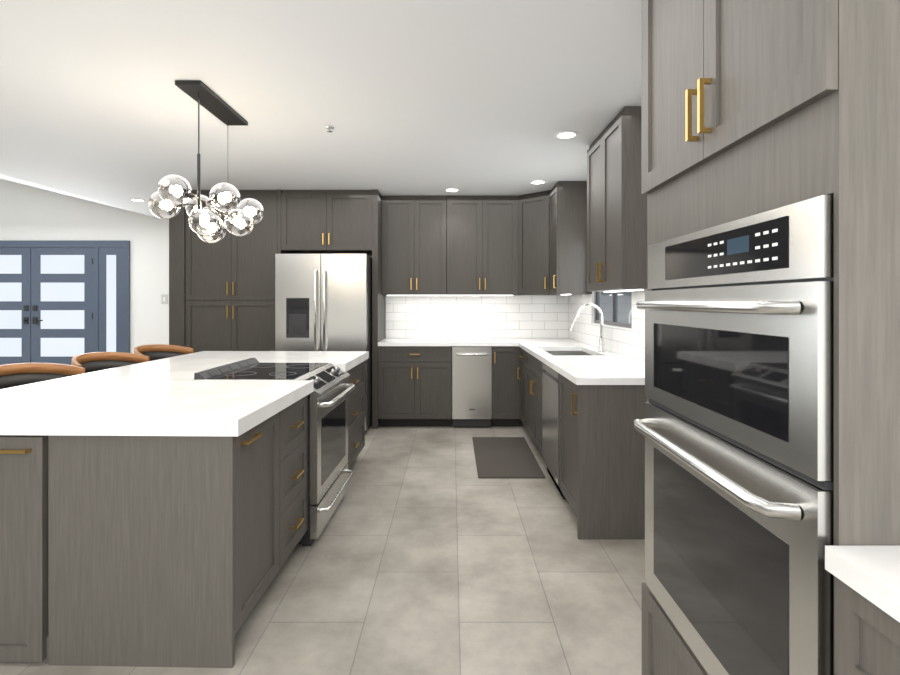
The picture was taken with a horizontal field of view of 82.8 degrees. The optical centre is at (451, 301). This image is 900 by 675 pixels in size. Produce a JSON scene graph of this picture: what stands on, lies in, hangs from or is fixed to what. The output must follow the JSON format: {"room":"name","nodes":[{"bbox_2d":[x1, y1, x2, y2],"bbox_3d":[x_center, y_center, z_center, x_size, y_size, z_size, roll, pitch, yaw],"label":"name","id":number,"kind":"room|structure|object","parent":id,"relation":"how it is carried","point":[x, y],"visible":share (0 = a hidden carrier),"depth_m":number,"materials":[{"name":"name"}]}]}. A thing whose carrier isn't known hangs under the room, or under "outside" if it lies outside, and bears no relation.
{"room":"kitchen","nodes":[
{"label":"kitchen","id":0,"kind":"room"},
{"bbox_2d":[0,179,168,352],"bbox_3d":[-5.450,-0.425,7.550,5.100,3.550,0.100,0,0,0],"label":"wall","id":1,"kind":"structure","parent":0,"point":[29,213],"depth_m":7.50,"materials":[{"name":"paint"}]},
{"bbox_2d":[0,240,129,364],"bbox_3d":[-5.965,0.225,7.460,2.470,2.250,0.075,0,0,0],"label":"door","id":2,"kind":"structure","parent":1,"relation":"attached to","point":[63,301],"depth_m":7.47,"materials":[{"name":"blue wood"}]},
{"bbox_2d":[161,295,167,303],"bbox_3d":[-4.225,-0.040,7.492,0.090,0.140,0.013,0,0,0],"label":"switch plate","id":3,"kind":"object","parent":1,"relation":"attached to","point":[164,299],"visible":1,"depth_m":7.49,"materials":[{"name":"grey plastic"}]},
{"bbox_2d":[0,0,640,219],"bbox_3d":[-3.305,-1.728,2.650,9.590,1.055,9.900,0,0,0],"label":"ceiling","id":4,"kind":"structure","parent":0,"point":[438,97],"depth_m":2.92,"materials":[{"name":"paint"}]},
{"bbox_2d":[129,199,145,201],"bbox_3d":[-3.700,-1.197,6.000,0.170,0.006,0.170,0,0,0],"label":"recessed light","id":5,"kind":"object","parent":4,"relation":"in","point":[138,200],"visible":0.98,"depth_m":6.01,"materials":[{"name":"white plastic"}]},
{"bbox_2d":[148,80,263,242],"bbox_3d":[-1.500,-0.782,3.080,0.570,0.834,0.640,0,0,0],"label":"pendant chandelier","id":6,"kind":"object","parent":4,"relation":"hanging from","point":[205,221],"visible":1,"depth_m":2.96,"materials":[{"name":"clear glass"}]},
{"bbox_2d":[325,126,333,131],"bbox_3d":[-0.840,-1.185,3.500,0.060,0.030,0.058,0,0,0],"label":"sprinkler","id":7,"kind":"object","parent":4,"relation":"attached to","point":[329,127],"visible":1,"depth_m":3.49,"materials":[{"name":"silver metal"}]},
{"bbox_2d":[444,188,459,191],"bbox_3d":[0.000,-1.197,5.460,0.170,0.006,0.170,0,0,0],"label":"recessed light","id":8,"kind":"object","parent":4,"relation":"in","point":[451,190],"visible":1,"depth_m":5.46,"materials":[{"name":"white plastic"}]},
{"bbox_2d":[529,180,546,184],"bbox_3d":[0.860,-1.197,5.100,0.170,0.006,0.170,0,0,0],"label":"recessed light","id":9,"kind":"object","parent":4,"relation":"in","point":[536,182],"visible":0.98,"depth_m":5.10,"materials":[{"name":"white plastic"}]},
{"bbox_2d":[554,131,577,138],"bbox_3d":[0.820,-1.197,3.660,0.170,0.006,0.170,0,0,0],"label":"recessed light","id":10,"kind":"object","parent":4,"relation":"in","point":[566,135],"visible":1,"depth_m":3.66,"materials":[{"name":"white plastic"}]},
{"bbox_2d":[0,419,644,674],"bbox_3d":[-3.305,1.380,2.650,9.590,0.060,9.900,0,0,0],"label":"floor","id":11,"kind":"structure","parent":0,"point":[428,551],"depth_m":2.43,"materials":[{"name":"tile"}]},
{"bbox_2d":[0,363,84,388],"bbox_3d":[-2.357,0.859,2.933,0.516,0.987,0.543,0,0,0],"label":"stool","id":12,"kind":"object","parent":11,"relation":"on","point":[16,374],"visible":0.19,"depth_m":3.08,"materials":[{"name":"brown wood"}]},
{"bbox_2d":[72,352,148,372],"bbox_3d":[-2.357,0.859,3.613,0.516,0.987,0.543,0,0,0],"label":"stool","id":13,"kind":"object","parent":11,"relation":"on","point":[93,362],"visible":0.21,"depth_m":3.75,"materials":[{"name":"brown wood"}]},
{"bbox_2d":[0,409,283,667],"bbox_3d":[-1.389,0.921,2.132,1.170,0.858,0.498,0,0,1],"label":"base cabinet","id":14,"kind":"object","parent":11,"relation":"on","point":[152,551],"depth_m":1.89,"materials":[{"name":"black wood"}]},
{"bbox_2d":[0,351,368,435],"bbox_3d":[-1.480,0.460,3.170,1.455,0.060,2.590,0,0,1],"label":"countertop","id":15,"kind":"structure","parent":14,"relation":"on","point":[170,396],"depth_m":2.27,"materials":[{"name":"stone"}]},
{"bbox_2d":[134,344,193,360],"bbox_3d":[-2.357,0.859,4.283,0.516,0.987,0.543,0,0,0],"label":"stool","id":16,"kind":"object","parent":11,"relation":"on","point":[156,351],"visible":0.15,"depth_m":4.44,"materials":[{"name":"brown wood"}]},
{"bbox_2d":[185,190,292,352],"bbox_3d":[-2.331,0.076,5.747,1.017,2.548,0.639,0,0,0],"label":"tall cabinet","id":17,"kind":"object","parent":11,"relation":"on","point":[222,295],"depth_m":5.44,"materials":[{"name":"black wood"}]},
{"bbox_2d":[194,358,354,545],"bbox_3d":[-1.039,0.871,3.187,0.751,0.958,0.762,0,0,1],"label":"range","id":18,"kind":"object","parent":11,"relation":"on","point":[329,478],"visible":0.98,"depth_m":3.02,"materials":[{"name":"grey metal"}]},
{"bbox_2d":[284,395,307,562],"bbox_3d":[-1.380,0.921,2.564,1.170,0.858,0.490,0,0,1],"label":"base cabinet","id":19,"kind":"object","parent":11,"relation":"on","point":[296,414],"depth_m":2.60,"materials":[{"name":"black wood"}]},
{"bbox_2d":[275,254,371,430],"bbox_3d":[-1.319,0.432,5.533,0.913,1.835,0.935,0,0,0],"label":"fridge","id":20,"kind":"object","parent":11,"relation":"on","point":[323,302],"visible":0.67,"depth_m":5.12,"materials":[{"name":"grey metal"}]},
{"bbox_2d":[347,361,364,468],"bbox_3d":[-1.350,0.921,4.010,1.170,0.858,0.865,0,0,1],"label":"base cabinet","id":21,"kind":"object","parent":11,"relation":"on","point":[356,397],"depth_m":4.08,"materials":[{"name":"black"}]},
{"bbox_2d":[378,346,451,426],"bbox_3d":[-0.395,0.910,5.734,0.786,0.879,0.665,0,0,0],"label":"base cabinet","id":22,"kind":"object","parent":11,"relation":"on","point":[414,386],"visible":0.96,"depth_m":5.44,"materials":[{"name":"black wood"}]},
{"bbox_2d":[378,338,517,345],"bbox_3d":[-0.052,0.450,5.736,1.470,0.040,0.662,0,0,0],"label":"countertop","id":23,"kind":"structure","parent":22,"relation":"on","point":[387,341],"depth_m":5.41,"materials":[{"name":"stone"}]},
{"bbox_2d":[452,346,491,425],"bbox_3d":[0.212,0.904,5.696,0.416,0.852,0.648,0,0,0],"label":"dishwasher","id":24,"kind":"object","parent":11,"relation":"on","point":[471,385],"visible":0.98,"depth_m":5.42,"materials":[{"name":"grey metal"}]},
{"bbox_2d":[491,346,519,426],"bbox_3d":[0.905,0.910,5.734,0.963,0.879,0.665,0,0,0],"label":"base cabinet","id":25,"kind":"object","parent":11,"relation":"on","point":[505,390],"visible":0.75,"depth_m":5.44,"materials":[{"name":"black wood"}]},
{"bbox_2d":[472,437,544,477],"bbox_3d":[0.458,1.343,4.475,0.515,0.014,1.150,0,0,0],"label":"mat","id":26,"kind":"object","parent":11,"relation":"on","point":[504,457],"visible":1,"depth_m":4.35,"materials":[{"name":"grey fabric"}]},
{"bbox_2d":[517,348,544,443],"bbox_3d":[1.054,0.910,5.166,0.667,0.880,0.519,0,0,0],"label":"base cabinet","id":27,"kind":"object","parent":11,"relation":"on","point":[531,369],"depth_m":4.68,"materials":[{"name":"black wood"}]},
{"bbox_2d":[526,338,565,341],"bbox_3d":[1.026,0.450,5.736,0.390,0.040,0.662,0,0,0],"label":"countertop","id":28,"kind":"structure","parent":27,"relation":"on","point":[527,339],"depth_m":5.77,"materials":[{"name":"stone"}]},
{"bbox_2d":[559,374,646,538],"bbox_3d":[1.053,0.910,3.163,0.669,0.880,0.525,0,0,0],"label":"base cabinet","id":29,"kind":"object","parent":11,"relation":"on","point":[602,463],"depth_m":2.90,"materials":[{"name":"black wood"}]},
{"bbox_2d":[542,363,565,499],"bbox_3d":[1.022,0.903,3.730,0.616,0.854,0.594,0,0,0],"label":"dishwasher","id":30,"kind":"object","parent":29,"relation":"in","point":[550,417],"visible":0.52,"depth_m":3.70,"materials":[{"name":"grey metal"}]},
{"bbox_2d":[518,338,644,384],"bbox_3d":[1.046,0.450,4.476,0.682,0.040,3.182,0,0,0],"label":"countertop","id":31,"kind":"structure","parent":29,"relation":"on","point":[597,367],"depth_m":3.57,"materials":[{"name":"stone"}]},
{"bbox_2d":[546,351,590,354],"bbox_3d":[1.030,0.575,4.500,0.454,0.210,0.824,0,0,0],"label":"sink basin","id":32,"kind":"object","parent":31,"relation":"in","point":[567,353],"depth_m":4.91,"materials":[{"name":"silver metal"}]},
{"bbox_2d":[569,303,604,351],"bbox_3d":[1.179,0.221,4.432,0.312,0.416,0.096,0,0,0],"label":"faucet","id":33,"kind":"object","parent":31,"relation":"on","point":[601,343],"visible":1,"depth_m":4.44,"materials":[{"name":"silver metal"}]},
{"bbox_2d":[642,583,707,674],"bbox_3d":[0.992,1.135,1.267,0.735,0.430,0.828,0,0,0],"label":"base cabinet","id":34,"kind":"object","parent":11,"relation":"on","point":[664,650],"depth_m":1.54,"materials":[{"name":"black wood"}]},
{"bbox_2d":[633,195,833,674],"bbox_3d":[0.879,0.361,1.254,0.654,1.087,0.776,0,0,0],"label":"wall oven","id":35,"kind":"object","parent":34,"relation":"in","point":[735,427],"visible":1,"depth_m":1.07,"materials":[{"name":"grey metal"}]},
{"bbox_2d":[834,576,899,674],"bbox_3d":[1.011,0.898,0.569,0.752,0.905,0.558,0,0,0],"label":"base cabinet","id":36,"kind":"object","parent":11,"relation":"on","point":[866,638],"depth_m":0.80,"materials":[{"name":"black wood"}]},
{"bbox_2d":[825,546,899,621],"bbox_3d":[1.004,0.424,-0.376,0.767,0.039,2.448,0,0,0],"label":"countertop","id":37,"kind":"structure","parent":36,"relation":"on","point":[871,574],"depth_m":0.78,"materials":[{"name":"stone"}]},
{"bbox_2d":[281,190,380,256],"bbox_3d":[-1.337,-0.873,5.748,0.972,0.648,0.637,0,0,0],"label":"upper cabinet","id":38,"kind":"object","parent":0,"relation":"attached to","point":[312,221],"depth_m":5.44,"materials":[{"name":"black wood"}]},
{"bbox_2d":[582,291,634,330],"bbox_3d":[1.440,0.075,1.985,0.100,2.550,8.370,0,0,0],"label":"wall","id":39,"kind":"structure","parent":0,"point":[593,309],"depth_m":5.05,"materials":[{"name":"paint"}]},
{"bbox_2d":[382,196,437,294],"bbox_3d":[-0.394,-0.638,5.891,0.789,1.117,0.350,0,0,0],"label":"upper cabinet","id":40,"kind":"object","parent":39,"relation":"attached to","point":[409,223],"depth_m":5.73,"materials":[{"name":"grey wood"}]},
{"bbox_2d":[438,196,509,294],"bbox_3d":[0.336,-0.638,5.870,0.912,1.117,0.392,0,0,0],"label":"upper cabinet","id":41,"kind":"object","parent":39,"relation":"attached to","point":[474,231],"depth_m":5.73,"materials":[{"name":"grey wood"}]},
{"bbox_2d":[510,191,581,294],"bbox_3d":[1.034,-0.638,5.728,0.708,1.117,0.677,0,0,0],"label":"upper cabinet","id":42,"kind":"object","parent":39,"relation":"attached to","point":[527,211],"depth_m":5.63,"materials":[{"name":"grey wood"}]},
{"bbox_2d":[546,181,585,293],"bbox_3d":[1.190,-0.638,5.273,0.396,1.117,0.447,0,0,0],"label":"upper cabinet","id":43,"kind":"object","parent":39,"relation":"attached to","point":[566,201],"depth_m":5.05,"materials":[{"name":"grey wood"}]},
{"bbox_2d":[568,291,644,361],"bbox_3d":[1.385,0.175,4.474,0.009,0.508,3.169,0,0,0],"label":"tile backsplash","id":44,"kind":"structure","parent":39,"relation":"attached to","point":[628,343],"depth_m":4.41,"materials":[{"name":"white tile"}]},
{"bbox_2d":[593,292,631,329],"bbox_3d":[1.425,-0.205,4.485,0.069,0.850,1.130,0,0,0],"label":"window","id":45,"kind":"structure","parent":39,"relation":"in","point":[615,308],"depth_m":4.46,"materials":[{"name":"grey glass"}]},
{"bbox_2d":[586,106,646,293],"bbox_3d":[1.212,-0.638,3.519,0.351,1.117,0.800,0,0,0],"label":"upper cabinet","id":46,"kind":"object","parent":39,"relation":"attached to","point":[589,236],"depth_m":3.22,"materials":[{"name":"grey wood"}]},
{"bbox_2d":[387,289,643,295],"bbox_3d":[0.224,-0.075,4.513,1.927,0.007,2.707,0,0,0],"label":"led strip","id":47,"kind":"object","parent":46,"relation":"attached to","point":[506,295],"visible":0.95,"depth_m":5.84,"materials":[{"name":"white plastic"}]},
{"bbox_2d":[641,0,899,199],"bbox_3d":[0.992,-0.773,1.268,0.735,0.848,0.831,0,0,0],"label":"upper cabinet","id":48,"kind":"object","parent":39,"relation":"attached to","point":[750,107],"depth_m":1.02,"materials":[{"name":"black wood"}]},
{"bbox_3d":[-0.805,0.075,6.120,4.390,2.550,0.100,0,0,0],"label":"wall","id":49,"kind":"structure","parent":0,"visible":0},
{"bbox_2d":[386,295,567,337],"bbox_3d":[0.296,0.175,6.064,2.164,0.508,0.009,0,0,0],"label":"tile backsplash","id":50,"kind":"structure","parent":49,"relation":"attached to","point":[529,316],"depth_m":6.06,"materials":[{"name":"white tile"}]}
]}

